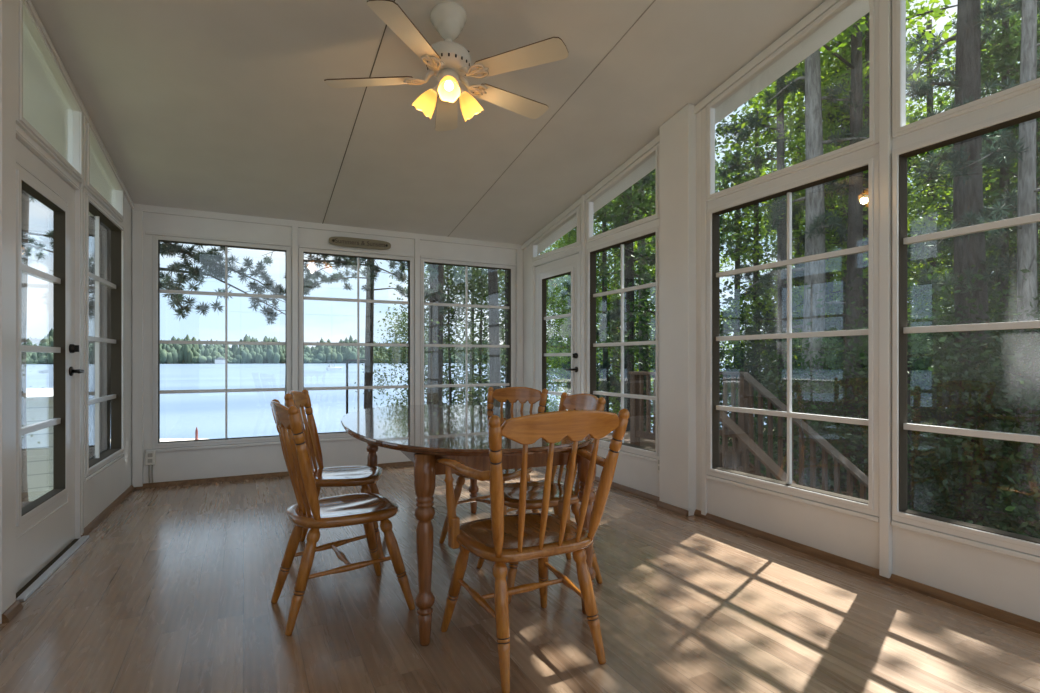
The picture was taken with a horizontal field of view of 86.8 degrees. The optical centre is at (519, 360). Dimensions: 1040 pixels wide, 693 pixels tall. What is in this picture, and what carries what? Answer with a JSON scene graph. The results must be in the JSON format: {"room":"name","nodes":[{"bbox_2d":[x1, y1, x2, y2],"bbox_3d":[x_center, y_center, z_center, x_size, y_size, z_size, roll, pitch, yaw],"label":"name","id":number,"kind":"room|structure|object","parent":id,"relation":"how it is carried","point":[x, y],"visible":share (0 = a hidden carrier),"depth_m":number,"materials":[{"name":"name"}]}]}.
{"room":"sunroom","nodes":[
{"label":"sunroom","id":0,"kind":"room"},
{"bbox_2d":[16,21,131,527],"bbox_3d":[-1.882,-0.751,1.508,0.055,3.703,7.220,0,0,-25],"label":"wall","id":1,"kind":"structure","parent":0,"point":[101,490],"depth_m":4.27,"materials":[{"name":"white paint"}]},
{"bbox_2d":[0,0,15,623],"bbox_3d":[-2.213,-0.350,2.349,0.050,2.900,0.146,0,0,-27],"label":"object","id":2,"kind":"structure","parent":1,"relation":"attached to","point":[7,7],"depth_m":2.33,"materials":[{"name":"white plastic"}]},
{"bbox_2d":[16,0,82,182],"bbox_3d":[-2.499,-1.402,2.928,0.047,0.624,0.995,0,0,-25],"label":"window","id":3,"kind":"structure","parent":1,"relation":"in","point":[23,12],"depth_m":2.84,"materials":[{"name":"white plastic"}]},
{"bbox_2d":[16,130,83,592],"bbox_3d":[-2.498,0.025,2.926,0.113,2.150,0.990,0,0,-25],"label":"door","id":4,"kind":"structure","parent":1,"relation":"in","point":[48,524],"depth_m":3.12,"materials":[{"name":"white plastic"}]},
{"bbox_2d":[25,0,133,208],"bbox_3d":[-2.789,-1.520,3.578,0.022,0.462,2.420,0,0,-25],"label":"trim","id":5,"kind":"structure","parent":1,"relation":"attached to","point":[28,2],"depth_m":3.25,"materials":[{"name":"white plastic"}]},
{"bbox_2d":[80,113,83,534],"bbox_3d":[-2.713,-0.248,3.402,0.015,2.655,0.035,0,0,-27],"label":"trim","id":6,"kind":"structure","parent":1,"relation":"attached to","point":[81,184],"depth_m":3.39,"materials":[{"name":"white plastic"}]},
{"bbox_2d":[84,116,122,221],"bbox_3d":[-2.935,-1.309,3.877,0.047,0.438,0.995,0,0,-25],"label":"window","id":7,"kind":"structure","parent":1,"relation":"in","point":[89,136],"depth_m":3.75,"materials":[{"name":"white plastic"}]},
{"bbox_2d":[84,192,123,477],"bbox_3d":[-2.950,-0.158,3.871,0.079,1.785,0.995,0,0,-25],"label":"window","id":8,"kind":"structure","parent":1,"relation":"in","point":[116,284],"depth_m":3.88,"materials":[{"name":"white plastic"}]},
{"bbox_2d":[81,485,134,536],"bbox_3d":[-3.003,1.080,4.047,0.024,0.040,1.430,0,0,-25],"label":"baseboard","id":9,"kind":"structure","parent":1,"relation":"attached to","point":[92,525],"depth_m":3.89,"materials":[{"name":"brown wood"}]},
{"bbox_2d":[143,212,515,483],"bbox_3d":[-1.704,-0.120,5.532,3.830,2.440,0.055,0,0,-27],"label":"wall","id":10,"kind":"structure","parent":0,"point":[260,459],"depth_m":5.07,"materials":[{"name":"white paint"}]},
{"bbox_2d":[132,210,142,486],"bbox_3d":[-3.268,-0.098,4.697,0.075,2.355,0.030,0,0,-27],"label":"trim","id":11,"kind":"structure","parent":10,"relation":"attached to","point":[137,216],"depth_m":4.68,"materials":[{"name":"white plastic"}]},
{"bbox_2d":[145,441,280,451],"bbox_3d":[-2.704,0.780,4.984,1.160,0.024,0.026,0,0,-27],"label":"trim","id":12,"kind":"structure","parent":10,"relation":"attached to","point":[277,442],"depth_m":4.95,"materials":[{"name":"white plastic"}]},
{"bbox_2d":[145,231,290,246],"bbox_3d":[-2.704,-1.097,4.985,1.160,0.025,0.022,0,0,-27],"label":"trim","id":13,"kind":"structure","parent":10,"relation":"attached to","point":[146,232],"depth_m":4.95,"materials":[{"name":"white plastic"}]},
{"bbox_2d":[153,235,290,448],"bbox_3d":[-2.691,-0.158,5.019,1.105,1.845,0.079,0,0,-27],"label":"window","id":14,"kind":"structure","parent":10,"relation":"in","point":[157,444],"depth_m":4.96,"materials":[{"name":"white plastic"}]},
{"bbox_2d":[134,461,413,488],"bbox_3d":[-1.641,1.080,5.519,3.730,0.040,0.024,0,0,-27],"label":"baseboard","id":15,"kind":"structure","parent":10,"relation":"attached to","point":[407,463],"depth_m":5.00,"materials":[{"name":"brown wood"}]},
{"bbox_2d":[292,226,297,390],"bbox_3d":[-2.152,-0.100,5.256,0.054,2.360,0.035,0,0,-27],"label":"trim","id":16,"kind":"structure","parent":10,"relation":"attached to","point":[294,228],"depth_m":5.24,"materials":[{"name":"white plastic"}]},
{"bbox_2d":[131,203,521,249],"bbox_3d":[-1.640,-1.305,5.518,3.730,0.060,0.028,0,0,-27],"label":"trim","id":17,"kind":"structure","parent":10,"relation":"attached to","point":[137,207],"depth_m":5.32,"materials":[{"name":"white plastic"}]},
{"bbox_2d":[299,248,413,438],"bbox_3d":[-1.632,-0.158,5.551,1.125,1.845,0.079,0,0,-27],"label":"window","id":18,"kind":"structure","parent":10,"relation":"in","point":[302,251],"depth_m":5.56,"materials":[{"name":"white plastic"}]},
{"bbox_2d":[299,245,413,256],"bbox_3d":[-1.621,-1.097,5.530,1.125,0.025,0.022,0,0,-27],"label":"trim","id":19,"kind":"structure","parent":10,"relation":"attached to","point":[300,246],"depth_m":5.50,"materials":[{"name":"white plastic"}]},
{"bbox_2d":[329,237,390,249],"bbox_3d":[-1.599,-1.175,5.513,0.610,0.096,0.021,0,0,-27],"label":"wooden plaque","id":20,"kind":"object","parent":10,"relation":"attached to","point":[339,241],"visible":1,"depth_m":5.50,"materials":[{"name":"brown wood"}]},
{"bbox_2d":[414,238,419,404],"bbox_3d":[-1.085,-0.100,5.793,0.054,2.360,0.035,0,0,-27],"label":"trim","id":21,"kind":"structure","parent":10,"relation":"attached to","point":[416,241],"depth_m":5.78,"materials":[{"name":"white plastic"}]},
{"bbox_2d":[420,258,514,408],"bbox_3d":[-0.571,-0.158,6.085,1.110,1.845,0.079,0,0,-27],"label":"window","id":22,"kind":"structure","parent":10,"relation":"in","point":[511,269],"depth_m":6.09,"materials":[{"name":"white plastic"}]},
{"bbox_2d":[516,249,522,409],"bbox_3d":[-0.008,-0.098,6.329,0.075,2.355,0.045,0,0,-27],"label":"trim","id":23,"kind":"structure","parent":10,"relation":"attached to","point":[519,252],"depth_m":6.31,"materials":[{"name":"white plastic"}]},
{"bbox_2d":[23,0,825,244],"bbox_3d":[-0.225,-1.966,2.338,4.300,1.315,7.220,0,0,-27],"label":"ceiling","id":24,"kind":"structure","parent":0,"point":[221,106],"depth_m":3.56,"materials":[{"name":"paint"}]},
{"bbox_2d":[324,0,568,130],"bbox_3d":[-0.371,-1.592,2.995,1.259,0.542,1.217,0,0,-27],"label":"ceiling fan","id":25,"kind":"object","parent":24,"relation":"hanging from","point":[448,60],"visible":1,"depth_m":2.87,"materials":[{"name":"white metal"}]},
{"bbox_2d":[89,0,868,254],"bbox_3d":[-0.194,-2.075,2.421,4.670,1.581,7.700,0,0,-27],"label":"roof","id":26,"kind":"structure","parent":0,"point":[857,9],"depth_m":3.77,"materials":[{"name":"paint"}]},
{"bbox_2d":[0,465,1039,692],"bbox_3d":[-0.230,1.160,2.347,4.300,0.120,7.200,0,0,-27],"label":"floor","id":27,"kind":"structure","parent":0,"point":[172,591],"depth_m":2.33,"materials":[{"name":"laminate"}]},
{"bbox_2d":[16,535,88,601],"bbox_3d":[-2.480,1.092,2.950,0.036,0.016,1.000,0,0,-25],"label":"threshold","id":28,"kind":"object","parent":27,"relation":"on","point":[36,584],"visible":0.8,"depth_m":2.83,"materials":[{"name":"silver metal"}]},
{"bbox_2d":[284,389,383,557],"bbox_3d":[-1.061,0.639,3.217,0.549,0.929,0.481,0,0,-10],"label":"dining chair","id":29,"kind":"object","parent":27,"relation":"on","point":[340,476],"visible":0.52,"depth_m":3.25,"materials":[{"name":"brown wood"}]},
{"bbox_2d":[270,399,414,635],"bbox_3d":[-0.819,0.639,2.479,0.549,0.929,0.481,0,0,-33],"label":"dining chair","id":30,"kind":"object","parent":27,"relation":"on","point":[310,511],"visible":1,"depth_m":2.36,"materials":[{"name":"brown wood"}]},
{"bbox_2d":[341,404,595,645],"bbox_3d":[-0.370,0.716,3.094,1.222,0.768,2.192,0,0,-22],"label":"dining table","id":31,"kind":"object","parent":27,"relation":"on","point":[424,434],"visible":0.72,"depth_m":2.33,"materials":[{"name":"brown wood"}]},
{"bbox_2d":[439,387,547,543],"bbox_3d":[-0.142,0.639,3.409,0.481,0.929,0.549,0,0,32],"label":"dining chair","id":32,"kind":"object","parent":27,"relation":"on","point":[513,394],"visible":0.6,"depth_m":3.48,"materials":[{"name":"brown wood"}]},
{"bbox_2d":[435,408,629,692],"bbox_3d":[0.030,0.635,2.090,0.616,0.937,0.597,0,0,-28],"label":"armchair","id":33,"kind":"object","parent":27,"relation":"on","point":[499,538],"visible":0.99,"depth_m":1.95,"materials":[{"name":"brown wood"}]},
{"bbox_2d":[477,392,605,603],"bbox_3d":[0.108,0.639,2.795,0.549,0.929,0.481,0,0,-21],"label":"dining chair","id":34,"kind":"object","parent":27,"relation":"on","point":[583,401],"visible":0.45,"depth_m":2.74,"materials":[{"name":"brown wood"}]},
{"bbox_2d":[523,0,1039,621],"bbox_3d":[1.613,-0.752,3.263,0.055,3.704,7.220,0,0,-27],"label":"wall","id":35,"kind":"structure","parent":0,"point":[1004,582],"depth_m":3.02,"materials":[{"name":"white paint"}]},
{"bbox_2d":[532,250,580,467],"bbox_3d":[0.362,0.025,5.679,0.113,2.150,0.980,0,0,-27],"label":"door","id":36,"kind":"structure","parent":35,"relation":"in","point":[570,263],"depth_m":5.77,"materials":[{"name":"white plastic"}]},
{"bbox_2d":[532,205,580,260],"bbox_3d":[0.362,-1.289,5.679,0.047,0.379,0.980,0,0,-27],"label":"window","id":37,"kind":"structure","parent":35,"relation":"in","point":[577,211],"depth_m":5.55,"materials":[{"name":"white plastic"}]},
{"bbox_2d":[581,194,585,392],"bbox_3d":[0.600,-0.239,5.183,0.030,2.639,0.050,0,0,-27],"label":"trim","id":38,"kind":"structure","parent":35,"relation":"attached to","point":[583,202],"depth_m":5.16,"materials":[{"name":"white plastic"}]},
{"bbox_2d":[587,226,658,458],"bbox_3d":[0.878,-0.138,4.690,0.079,1.805,1.010,0,0,-27],"label":"window","id":39,"kind":"structure","parent":35,"relation":"in","point":[591,252],"depth_m":4.72,"materials":[{"name":"white plastic"}]},
{"bbox_2d":[587,143,658,241],"bbox_3d":[0.864,-1.390,4.683,0.047,0.580,1.010,0,0,-27],"label":"window","id":40,"kind":"structure","parent":35,"relation":"in","point":[655,150],"depth_m":4.62,"materials":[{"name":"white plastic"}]},
{"bbox_2d":[659,103,695,515],"bbox_3d":[1.154,-0.357,4.031,0.075,2.915,0.305,0,0,-27],"label":"column","id":41,"kind":"structure","parent":35,"relation":"attached to","point":[677,135],"depth_m":3.98,"materials":[{"name":"paint"}]},
{"bbox_2d":[521,0,839,249],"bbox_3d":[1.578,-1.906,3.246,0.022,1.291,6.980,0,0,-27],"label":"trim","id":42,"kind":"structure","parent":35,"relation":"attached to","point":[828,4],"depth_m":3.68,"materials":[{"name":"white wood"}]},
{"bbox_2d":[701,107,706,514],"bbox_3d":[1.285,-0.339,3.834,0.018,2.838,0.045,0,0,-27],"label":"trim","id":43,"kind":"structure","parent":35,"relation":"attached to","point":[703,111],"depth_m":3.83,"materials":[{"name":"white wood"}]},
{"bbox_2d":[705,475,878,521],"bbox_3d":[1.553,0.803,3.289,0.028,0.023,1.160,0,0,-27],"label":"trim","id":44,"kind":"structure","parent":35,"relation":"attached to","point":[794,498],"depth_m":3.16,"materials":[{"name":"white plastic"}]},
{"bbox_2d":[706,154,878,516],"bbox_3d":[1.577,-0.125,3.301,0.079,1.830,1.160,0,0,-27],"label":"window","id":45,"kind":"structure","parent":35,"relation":"in","point":[870,506],"depth_m":3.24,"materials":[{"name":"white plastic"}]},
{"bbox_2d":[706,0,878,201],"bbox_3d":[1.563,-1.535,3.294,0.047,0.870,1.160,0,0,-27],"label":"window","id":46,"kind":"structure","parent":35,"relation":"in","point":[873,139],"depth_m":3.15,"materials":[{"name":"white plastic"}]},
{"bbox_2d":[694,509,1039,633],"bbox_3d":[2.196,1.080,2.017,0.024,0.040,4.230,0,0,-27],"label":"baseboard","id":47,"kind":"structure","parent":35,"relation":"attached to","point":[1008,617],"depth_m":2.70,"materials":[{"name":"brown wood"}]},
{"bbox_2d":[879,0,891,577],"bbox_3d":[1.826,-0.482,2.745,0.030,3.124,0.047,0,0,-27],"label":"trim","id":48,"kind":"structure","parent":35,"relation":"attached to","point":[885,6],"depth_m":2.73,"materials":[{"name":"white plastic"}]},
{"bbox_2d":[891,521,1039,562],"bbox_3d":[2.102,0.803,2.199,0.028,0.023,1.160,0,0,-27],"label":"trim","id":49,"kind":"structure","parent":35,"relation":"attached to","point":[1010,552],"depth_m":2.42,"materials":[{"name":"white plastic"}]},
{"bbox_2d":[892,102,1039,555],"bbox_3d":[2.125,-0.125,2.211,0.079,1.830,1.160,0,0,-27],"label":"window","id":50,"kind":"structure","parent":35,"relation":"in","point":[900,513],"depth_m":2.63,"materials":[{"name":"white plastic"}]},
{"bbox_2d":[892,0,1039,137],"bbox_3d":[2.111,-1.644,2.204,0.047,1.087,1.160,0,0,-27],"label":"window","id":51,"kind":"structure","parent":35,"relation":"in","point":[899,127],"depth_m":2.67,"materials":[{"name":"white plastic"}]},
{"label":"outside","id":52,"kind":"structure","parent":0,"visible":0},
{"bbox_2d":[26,361,947,448],"bbox_3d":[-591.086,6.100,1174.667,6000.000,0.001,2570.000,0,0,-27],"label":"lake","id":53,"kind":"structure","parent":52,"point":[249,414],"depth_m":95.24,"materials":[{"name":"liquid"}]},
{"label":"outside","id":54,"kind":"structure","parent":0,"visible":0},
{"bbox_2d":[26,329,651,363],"bbox_3d":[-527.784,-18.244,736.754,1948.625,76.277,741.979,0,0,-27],"label":"trees","id":55,"kind":"object","parent":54,"point":[169,353],"visible":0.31,"depth_m":1041.28,"materials":[{"name":"green plant"}]},
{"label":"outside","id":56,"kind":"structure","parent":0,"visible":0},
{"bbox_2d":[720,408,1018,532],"bbox_3d":[4.887,3.999,12.534,110.000,5.397,68.000,0,0,-27],"label":"ground","id":57,"kind":"structure","parent":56,"point":[943,464],"depth_m":10.46,"materials":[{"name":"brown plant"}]},
{"bbox_2d":[21,189,52,501],"bbox_3d":[-8.207,-2.938,8.575,3.266,12.139,4.874,0,0,13],"label":"pine tree","id":58,"kind":"object","parent":57,"relation":"on","point":[25,250],"visible":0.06,"depth_m":8.87,"materials":[{"name":"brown plant"}]},
{"bbox_2d":[26,388,52,500],"bbox_3d":[-12.813,2.500,8.777,8.700,3.700,3.900,0,0,-40],"label":"boathouse","id":59,"kind":"object","parent":57,"relation":"on","point":[39,401],"visible":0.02,"depth_m":9.89,"materials":[{"name":"wood"}]},
{"bbox_2d":[89,216,110,460],"bbox_3d":[-4.399,-3.288,5.899,3.017,12.005,1.942,0,0,-27],"label":"pine tree","id":60,"kind":"object","parent":57,"relation":"on","point":[105,232],"visible":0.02,"depth_m":5.51,"materials":[{"name":"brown plant"}]},
{"bbox_2d":[160,242,307,324],"bbox_3d":[-4.341,-2.777,7.775,2.148,11.171,2.670,0,0,-3],"label":"pine tree","id":61,"kind":"object","parent":57,"relation":"on","point":[209,265],"visible":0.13,"depth_m":7.89,"materials":[{"name":"green plant"}]},
{"bbox_2d":[262,251,459,408],"bbox_3d":[-2.747,-3.470,11.136,4.299,13.009,4.177,0,0,-30],"label":"pine tree","id":62,"kind":"object","parent":57,"relation":"on","point":[369,325],"visible":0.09,"depth_m":11.06,"materials":[{"name":"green plant"}]},
{"bbox_2d":[304,256,451,315],"bbox_3d":[-2.363,-3.255,9.144,3.797,12.224,2.725,0,0,35],"label":"pine tree","id":63,"kind":"object","parent":57,"relation":"on","point":[345,261],"visible":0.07,"depth_m":9.63,"materials":[{"name":"green plant"}]},
{"bbox_2d":[352,304,474,408],"bbox_3d":[-2.632,0.891,13.789,3.105,4.860,3.039,0,0,3],"label":"leafy sapling","id":64,"kind":"object","parent":57,"relation":"on","point":[400,333],"visible":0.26,"depth_m":13.44,"materials":[{"name":"green plant"}]},
{"bbox_2d":[427,264,443,404],"bbox_3d":[-1.468,-4.028,10.863,2.543,14.007,3.181,0,0,15],"label":"pine tree","id":65,"kind":"object","parent":57,"relation":"on","point":[435,367],"visible":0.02,"depth_m":10.80,"materials":[{"name":"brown plant"}]},
{"bbox_2d":[372,262,507,405],"bbox_3d":[-1.379,0.224,11.788,3.575,5.718,3.653,0,0,-7],"label":"leafy sapling","id":66,"kind":"object","parent":57,"relation":"on","point":[454,274],"visible":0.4,"depth_m":11.70,"materials":[{"name":"green plant"}]},
{"bbox_2d":[397,252,568,405],"bbox_3d":[-0.984,-0.138,13.139,4.111,6.575,4.201,0,0,33],"label":"leafy sapling","id":67,"kind":"object","parent":57,"relation":"on","point":[481,380],"visible":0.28,"depth_m":12.61,"materials":[{"name":"green plant"}]},
{"bbox_2d":[488,269,500,406],"bbox_3d":[-0.587,-3.620,10.727,2.812,13.002,3.608,0,0,-27],"label":"pine tree","id":68,"kind":"object","parent":57,"relation":"on","point":[494,353],"visible":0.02,"depth_m":10.39,"materials":[{"name":"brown plant"}]},
{"bbox_2d":[443,244,570,409],"bbox_3d":[-0.367,-0.241,14.597,4.290,6.861,4.383,0,0,-27],"label":"leafy sapling","id":69,"kind":"object","parent":57,"relation":"on","point":[551,280],"visible":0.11,"depth_m":14.25,"materials":[{"name":"green plant"}]},
{"bbox_2d":[504,220,652,414],"bbox_3d":[1.915,-0.889,18.580,5.158,8.948,5.003,0,0,34],"label":"leafy tree","id":70,"kind":"object","parent":57,"relation":"on","point":[573,234],"visible":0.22,"depth_m":18.26,"materials":[{"name":"green plant"}]},
{"bbox_2d":[546,173,655,431],"bbox_3d":[4.525,-3.564,23.103,8.019,14.610,9.444,0,0,-15],"label":"leafy tree","id":71,"kind":"object","parent":57,"relation":"on","point":[599,286],"visible":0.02,"depth_m":22.70,"materials":[{"name":"green plant"}]},
{"bbox_2d":[559,205,652,411],"bbox_3d":[2.319,-1.772,14.625,2.626,9.302,1.684,0,0,5],"label":"pine tree","id":72,"kind":"object","parent":57,"relation":"on","point":[606,373],"visible":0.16,"depth_m":14.74,"materials":[{"name":"green plant"}]},
{"bbox_2d":[570,168,655,430],"bbox_3d":[2.680,-1.872,13.400,2.772,9.210,1.791,0,0,21],"label":"pine tree","id":73,"kind":"object","parent":57,"relation":"on","point":[629,273],"visible":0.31,"depth_m":13.16,"materials":[{"name":"green plant"}]},
{"bbox_2d":[606,175,655,427],"bbox_3d":[3.645,-1.747,15.378,2.575,9.210,2.085,0,0,30],"label":"pine tree","id":74,"kind":"object","parent":57,"relation":"on","point":[643,244],"visible":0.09,"depth_m":15.48,"materials":[{"name":"green plant"}]},
{"bbox_2d":[546,169,724,427],"bbox_3d":[3.970,-2.622,19.393,6.886,11.946,6.679,0,0,-36],"label":"leafy tree","id":75,"kind":"object","parent":57,"relation":"on","point":[596,224],"visible":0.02,"depth_m":18.91,"materials":[{"name":"green plant"}]},
{"bbox_2d":[547,93,804,372],"bbox_3d":[3.594,-3.688,13.063,6.653,12.768,6.286,0,0,43],"label":"leafy tree","id":76,"kind":"object","parent":57,"relation":"on","point":[637,198],"visible":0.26,"depth_m":12.41,"materials":[{"name":"green plant"}]},
{"bbox_2d":[603,431,749,467],"bbox_3d":[1.219,1.950,7.410,2.800,1.600,2.182,0,0,-27],"label":"deck","id":77,"kind":"object","parent":57,"relation":"on","point":[648,443],"visible":0.07,"depth_m":7.42,"materials":[{"name":"wood"}]},
{"bbox_2d":[616,324,775,449],"bbox_3d":[3.909,0.911,12.319,3.698,3.896,4.124,0,0,7],"label":"leafy bush","id":78,"kind":"object","parent":57,"relation":"on","point":[654,357],"visible":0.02,"depth_m":12.38,"materials":[{"name":"green plant"}]},
{"bbox_2d":[728,455,763,476],"bbox_3d":[2.845,2.055,5.848,1.040,1.690,2.050,0,0,-27],"label":"stairs","id":79,"kind":"structure","parent":57,"relation":"on","point":[751,466],"depth_m":6.81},
{"bbox_2d":[629,371,795,483],"bbox_3d":[2.151,1.421,6.092,0.140,2.541,2.850,0,0,-27],"label":"stair railing","id":80,"kind":"object","parent":79,"relation":"attached to","point":[637,431],"visible":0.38,"depth_m":5.96,"materials":[{"name":"wood"}]},
{"bbox_2d":[720,371,867,499],"bbox_3d":[3.098,1.421,6.569,0.140,2.541,2.850,0,0,-27],"label":"stair railing","id":81,"kind":"object","parent":79,"relation":"attached to","point":[747,383],"visible":0.33,"depth_m":6.54,"materials":[{"name":"wood"}]},
{"bbox_2d":[718,135,776,424],"bbox_3d":[6.353,-1.847,15.864,2.149,9.204,2.046,0,0,-7],"label":"pine tree","id":82,"kind":"object","parent":57,"relation":"on","point":[737,262],"visible":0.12,"depth_m":15.78,"materials":[{"name":"green plant"}]},
{"bbox_2d":[720,108,789,441],"bbox_3d":[6.183,-2.021,14.614,1.913,9.203,1.899,0,0,10],"label":"pine tree","id":83,"kind":"object","parent":57,"relation":"on","point":[737,216],"visible":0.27,"depth_m":14.25,"materials":[{"name":"green plant"}]},
{"bbox_2d":[715,70,846,478],"bbox_3d":[4.837,-2.109,10.345,1.908,9.311,2.313,0,0,-45],"label":"pine tree","id":84,"kind":"object","parent":57,"relation":"on","point":[781,318],"visible":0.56,"depth_m":10.31,"materials":[{"name":"green plant"}]},
{"bbox_2d":[720,330,842,478],"bbox_3d":[4.952,1.046,11.467,3.640,3.438,3.264,0,0,-25],"label":"leafy bush","id":85,"kind":"object","parent":57,"relation":"on","point":[737,350],"visible":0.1,"depth_m":11.24,"materials":[{"name":"green plant"}]},
{"bbox_2d":[736,48,868,488],"bbox_3d":[4.799,-2.017,8.932,2.592,9.214,2.133,0,0,27],"label":"pine tree","id":86,"kind":"object","parent":57,"relation":"on","point":[814,199],"visible":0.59,"depth_m":8.90,"materials":[{"name":"green plant"}]},
{"bbox_2d":[792,74,840,430],"bbox_3d":[7.217,-2.318,13.095,2.423,9.416,1.802,0,0,-27],"label":"pine tree","id":87,"kind":"object","parent":57,"relation":"on","point":[827,274],"visible":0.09,"depth_m":13.02,"materials":[{"name":"green plant"}]},
{"bbox_2d":[792,46,848,429],"bbox_3d":[6.568,-2.188,11.138,2.200,9.223,1.824,0,0,18],"label":"pine tree","id":88,"kind":"object","parent":57,"relation":"on","point":[800,126],"visible":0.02,"depth_m":11.14,"materials":[{"name":"green plant"}]},
{"bbox_2d":[720,338,928,495],"bbox_3d":[4.168,1.203,8.441,3.388,3.200,3.038,0,0,-30],"label":"leafy bush","id":89,"kind":"object","parent":57,"relation":"on","point":[777,389],"visible":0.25,"depth_m":8.40,"materials":[{"name":"green plant"}]},
{"bbox_2d":[723,286,929,464],"bbox_3d":[6.712,0.538,11.816,4.557,4.305,4.086,0,0,11],"label":"leafy bush","id":90,"kind":"object","parent":57,"relation":"on","point":[838,338],"visible":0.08,"depth_m":11.61,"materials":[{"name":"green plant"}]},
{"bbox_2d":[715,56,938,441],"bbox_3d":[8.133,-3.475,16.537,6.772,12.338,7.975,0,0,-28],"label":"leafy tree","id":91,"kind":"object","parent":57,"relation":"on","point":[764,227],"visible":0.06,"depth_m":15.72,"materials":[{"name":"green plant"}]},
{"bbox_2d":[761,341,954,505],"bbox_3d":[5.658,1.156,9.469,3.116,3.282,3.474,0,0,-6],"label":"leafy bush","id":92,"kind":"object","parent":57,"relation":"on","point":[836,367],"visible":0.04,"depth_m":9.31,"materials":[{"name":"green plant"}]},
{"bbox_2d":[785,17,937,489],"bbox_3d":[6.302,-2.090,10.160,2.072,9.205,2.319,0,0,-44],"label":"pine tree","id":93,"kind":"object","parent":57,"relation":"on","point":[865,198],"visible":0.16,"depth_m":9.96,"materials":[{"name":"green plant"}]},
{"bbox_2d":[715,0,1016,435],"bbox_3d":[6.625,-2.928,11.600,6.030,10.786,6.217,0,0,-17],"label":"leafy tree","id":94,"kind":"object","parent":57,"relation":"on","point":[791,99],"visible":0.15,"depth_m":10.75,"materials":[{"name":"green plant"}]},
{"bbox_2d":[747,81,993,402],"bbox_3d":[10.317,-3.210,16.471,6.528,11.326,6.332,0,0,41],"label":"leafy tree","id":95,"kind":"object","parent":57,"relation":"on","point":[911,104],"visible":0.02,"depth_m":15.77,"materials":[{"name":"green plant"}]},
{"bbox_2d":[757,8,984,272],"bbox_3d":[6.383,-2.058,10.384,3.627,9.082,3.805,0,0,-5],"label":"leafy tree","id":96,"kind":"object","parent":57,"relation":"on","point":[826,131],"visible":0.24,"depth_m":10.08,"materials":[{"name":"green plant"}]},
{"bbox_2d":[741,263,1039,533],"bbox_3d":[5.072,0.804,7.052,4.310,4.072,3.865,0,0,15],"label":"leafy bush","id":97,"kind":"object","parent":57,"relation":"on","point":[918,348],"visible":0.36,"depth_m":6.75,"materials":[{"name":"green plant"}]},
{"bbox_2d":[791,0,1011,496],"bbox_3d":[4.944,-3.360,8.652,4.658,11.887,4.975,0,0,-36],"label":"tree","id":98,"kind":"object","parent":57,"relation":"on","point":[855,194],"visible":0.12,"depth_m":8.64,"materials":[{"name":"green plant"}]},
{"bbox_2d":[804,262,1039,530],"bbox_3d":[6.236,0.705,7.681,4.481,4.233,4.018,0,0,1],"label":"leafy bush","id":99,"kind":"object","parent":57,"relation":"on","point":[945,303],"visible":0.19,"depth_m":7.45,"materials":[{"name":"green plant"}]},
{"bbox_2d":[846,276,1039,538],"bbox_3d":[5.439,0.907,5.732,4.021,3.798,3.606,0,0,-31],"label":"leafy bush","id":100,"kind":"object","parent":57,"relation":"on","point":[1034,501],"visible":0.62,"depth_m":5.85,"materials":[{"name":"green plant"}]},
{"bbox_2d":[906,19,995,466],"bbox_3d":[8.336,-2.350,11.266,2.371,9.224,2.321,0,0,-27],"label":"pine tree","id":101,"kind":"object","parent":57,"relation":"on","point":[929,101],"visible":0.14,"depth_m":11.16,"materials":[{"name":"green plant"}]},
{"bbox_2d":[906,0,1039,528],"bbox_3d":[5.865,-2.077,7.400,1.861,9.252,2.294,0,0,23],"label":"pine tree","id":102,"kind":"object","parent":57,"relation":"on","point":[968,195],"visible":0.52,"depth_m":7.04,"materials":[{"name":"green plant"}]},
{"bbox_2d":[907,0,1039,533],"bbox_3d":[5.700,-2.076,6.242,2.495,9.201,2.112,0,0,-27],"label":"pine tree","id":103,"kind":"object","parent":57,"relation":"on","point":[1026,256],"visible":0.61,"depth_m":6.29,"materials":[{"name":"green plant"}]},
{"bbox_2d":[907,0,1039,467],"bbox_3d":[9.015,-1.962,9.680,5.660,8.588,5.800,0,0,20],"label":"leafy tree","id":104,"kind":"object","parent":57,"relation":"on","point":[995,65],"visible":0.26,"depth_m":9.54,"materials":[{"name":"green plant"}]},
{"bbox_2d":[907,0,1039,409],"bbox_3d":[17.023,-5.113,18.188,7.880,14.355,9.279,0,0,38],"label":"leafy tree","id":105,"kind":"object","parent":57,"relation":"on","point":[1010,21],"visible":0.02,"depth_m":18.59,"materials":[{"name":"green plant"}]},
{"bbox_2d":[907,143,1039,419],"bbox_3d":[12.851,-2.395,16.136,6.185,9.157,6.034,0,0,-19],"label":"leafy tree","id":106,"kind":"object","parent":57,"relation":"on","point":[988,203],"visible":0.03,"depth_m":15.51,"materials":[{"name":"green plant"}]},
{"bbox_2d":[908,131,1039,412],"bbox_3d":[12.305,-2.167,14.249,5.030,8.726,4.879,0,0,-40],"label":"leafy tree","id":107,"kind":"object","parent":57,"relation":"on","point":[986,171],"visible":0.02,"depth_m":14.67,"materials":[{"name":"green plant"}]},
{"bbox_2d":[913,0,1039,484],"bbox_3d":[8.494,-2.290,9.842,2.618,9.202,2.161,0,0,-27],"label":"pine tree","id":108,"kind":"object","parent":57,"relation":"on","point":[1003,172],"visible":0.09,"depth_m":9.72,"materials":[{"name":"green plant"}]},
{"bbox_2d":[937,330,1039,534],"bbox_3d":[6.697,1.117,6.116,3.359,3.173,3.012,0,0,25],"label":"leafy bush","id":109,"kind":"object","parent":57,"relation":"on","point":[1014,383],"visible":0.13,"depth_m":6.47,"materials":[{"name":"green plant"}]},
{"bbox_2d":[960,355,1039,522],"bbox_3d":[6.553,0.744,5.084,4.230,3.996,3.794,0,0,2],"label":"leafy bush","id":110,"kind":"object","parent":57,"relation":"on","point":[994,496],"visible":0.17,"depth_m":6.11,"materials":[{"name":"green plant"}]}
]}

